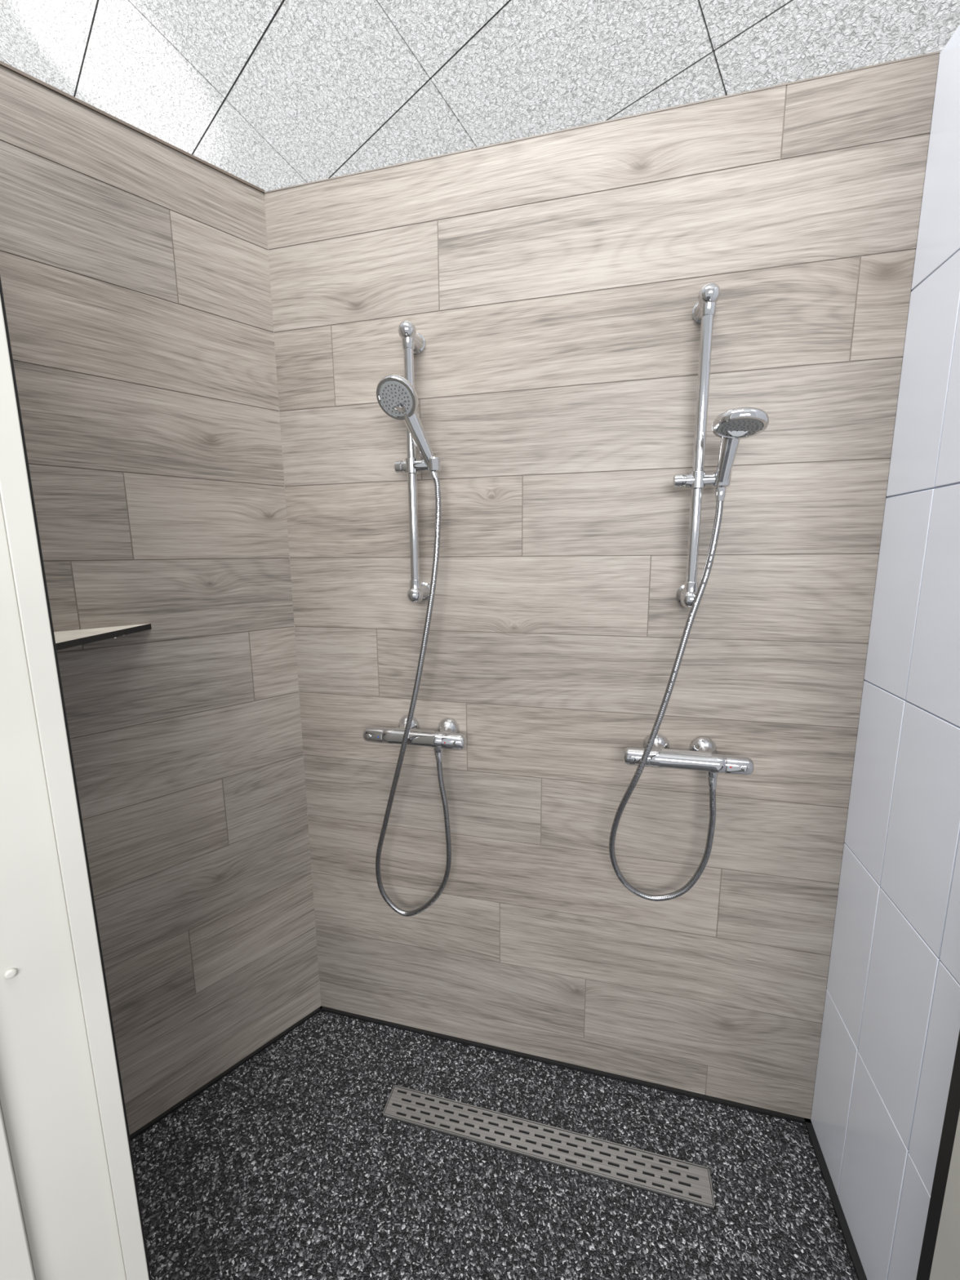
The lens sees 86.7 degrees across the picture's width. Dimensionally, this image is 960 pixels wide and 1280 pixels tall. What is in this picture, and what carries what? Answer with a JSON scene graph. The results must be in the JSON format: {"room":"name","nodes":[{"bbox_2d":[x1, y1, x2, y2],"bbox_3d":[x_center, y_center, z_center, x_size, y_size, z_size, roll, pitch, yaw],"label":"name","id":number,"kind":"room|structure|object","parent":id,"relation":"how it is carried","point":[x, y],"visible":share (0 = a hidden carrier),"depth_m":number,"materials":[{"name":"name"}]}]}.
{"room":"shower room","nodes":[
{"label":"shower room","id":0,"kind":"room"},
{"bbox_2d":[0,65,320,1134],"bbox_3d":[-0.792,0.078,1.341,0.600,2.437,0.090,-10,13,-44],"label":"wall","id":1,"kind":"structure","parent":0,"point":[135,270],"depth_m":1.27,"materials":[{"name":"brown tile"}]},
{"bbox_2d":[53,623,151,650],"bbox_3d":[-0.890,0.001,1.083,0.167,0.026,0.334,0,10,0],"label":"corner shelf","id":2,"kind":"object","parent":1,"relation":"attached to","point":[70,638],"visible":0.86,"depth_m":1.09,"materials":[{"name":"white laminate"}]},
{"bbox_2d":[0,60,264,193],"bbox_3d":[-0.801,-1.126,1.136,0.600,0.006,0.094,-10,13,-44],"label":"trim","id":3,"kind":"structure","parent":1,"relation":"on","point":[2,64],"depth_m":1.10,"materials":[{"name":"silver metal"}]},
{"bbox_2d":[0,0,959,333],"bbox_3d":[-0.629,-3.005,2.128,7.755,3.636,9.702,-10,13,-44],"label":"ceiling","id":4,"kind":"structure","parent":0,"point":[272,95],"depth_m":2.54,"materials":[{"name":"white tile"}]},
{"bbox_2d":[130,1010,857,1279],"bbox_3d":[-0.628,1.528,0.224,2.371,0.050,3.000,2,10,14],"label":"floor","id":5,"kind":"structure","parent":0,"point":[288,1166],"depth_m":1.24,"materials":[{"name":"stone"}]},
{"bbox_2d":[129,1005,866,1279],"bbox_3d":[-0.038,1.305,1.333,1.779,0.008,0.520,2,10,14],"label":"seal","id":6,"kind":"object","parent":5,"relation":"on","point":[846,1232],"visible":0.86,"depth_m":1.45,"materials":[{"name":"black rubber"}]},
{"bbox_2d":[381,1084,716,1210],"bbox_3d":[0.151,1.306,1.326,0.846,0.006,0.084,2,10,14],"label":"drain grate","id":7,"kind":"object","parent":5,"relation":"on","point":[661,1175],"visible":1,"depth_m":1.31,"materials":[{"name":"silver metal"}]},
{"bbox_2d":[263,53,939,1119],"bbox_3d":[0.175,0.063,1.384,1.471,2.437,0.090,2,10,14],"label":"wall","id":8,"kind":"structure","parent":0,"point":[551,284],"depth_m":1.28,"materials":[{"name":"brown tile"}]},
{"bbox_2d":[375,471,451,916],"bbox_3d":[-0.200,0.195,1.365,0.230,1.270,0.068,2,10,14],"label":"shower hose","id":9,"kind":"object","parent":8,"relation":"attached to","point":[434,475],"visible":1,"depth_m":1.37,"materials":[{"name":"silver metal"}]},
{"bbox_2d":[376,374,434,466],"bbox_3d":[-0.166,-0.511,1.191,0.143,0.187,0.088,-4,10,-21],"label":"shower head","id":10,"kind":"object","parent":9,"relation":"attached to","point":[397,397],"visible":0.99,"depth_m":1.18},
{"bbox_2d":[362,715,466,755],"bbox_3d":[-0.174,0.264,1.414,0.295,0.081,0.099,2,10,14],"label":"shower mixer","id":11,"kind":"object","parent":8,"relation":"attached to","point":[447,736],"visible":0.94,"depth_m":1.38,"materials":[{"name":"silver metal"}]},
{"bbox_2d":[394,320,440,603],"bbox_3d":[-0.150,-0.432,1.290,0.123,0.678,0.086,2,10,14],"label":"riser rail","id":12,"kind":"object","parent":8,"relation":"attached to","point":[413,343],"depth_m":1.27,"materials":[{"name":"silver metal"}]},
{"bbox_2d":[264,50,940,193],"bbox_3d":[0.150,-1.140,1.183,1.501,0.003,0.091,2,10,14],"label":"trim","id":13,"kind":"structure","parent":8,"relation":"on","point":[935,52],"depth_m":1.09,"materials":[{"name":"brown wood"}]},
{"bbox_2d":[608,486,726,901],"bbox_3d":[0.443,0.171,1.197,0.247,1.023,0.068,2,10,14],"label":"shower hose","id":14,"kind":"object","parent":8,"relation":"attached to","point":[720,493],"visible":1,"depth_m":1.20,"materials":[{"name":"silver metal"}]},
{"bbox_2d":[711,406,768,482],"bbox_3d":[0.519,-0.390,1.033,0.100,0.135,0.152,2,10,14],"label":"shower head","id":15,"kind":"object","parent":14,"relation":"attached to","point":[734,424],"visible":1,"depth_m":1.01},
{"bbox_2d":[622,733,753,781],"bbox_3d":[0.501,0.286,1.245,0.292,0.081,0.099,2,10,14],"label":"shower mixer","id":16,"kind":"object","parent":8,"relation":"attached to","point":[702,756],"visible":0.92,"depth_m":1.21,"materials":[{"name":"silver metal"}]},
{"bbox_2d":[672,282,732,608],"bbox_3d":[0.493,-0.409,1.130,0.118,0.678,0.086,2,10,14],"label":"riser rail","id":17,"kind":"object","parent":8,"relation":"attached to","point":[704,311],"depth_m":1.11,"materials":[{"name":"silver metal"}]},
{"bbox_2d":[810,24,959,1279],"bbox_3d":[0.876,0.126,0.974,0.090,2.437,0.552,2,10,14],"label":"wall","id":18,"kind":"structure","parent":0,"point":[891,1028],"depth_m":0.97,"materials":[{"name":"white tile"}]},
{"bbox_2d":[915,1030,959,1279],"bbox_3d":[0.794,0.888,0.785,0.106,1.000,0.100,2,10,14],"label":"door frame","id":19,"kind":"structure","parent":18,"relation":"attached to","point":[940,1256],"depth_m":0.81,"materials":[{"name":"black metal"}]},
{"bbox_3d":[-0.775,0.159,0.864,0.563,2.437,0.370,2,10,14],"label":"wall","id":20,"kind":"structure","parent":0,"visible":0},
{"bbox_2d":[0,275,151,1279],"bbox_3d":[-0.620,0.124,0.573,0.242,2.600,0.057,-10,13,-44],"label":"door frame","id":21,"kind":"structure","parent":20,"relation":"attached to","point":[70,1206],"depth_m":0.65,"materials":[{"name":"white paint"}]}
]}

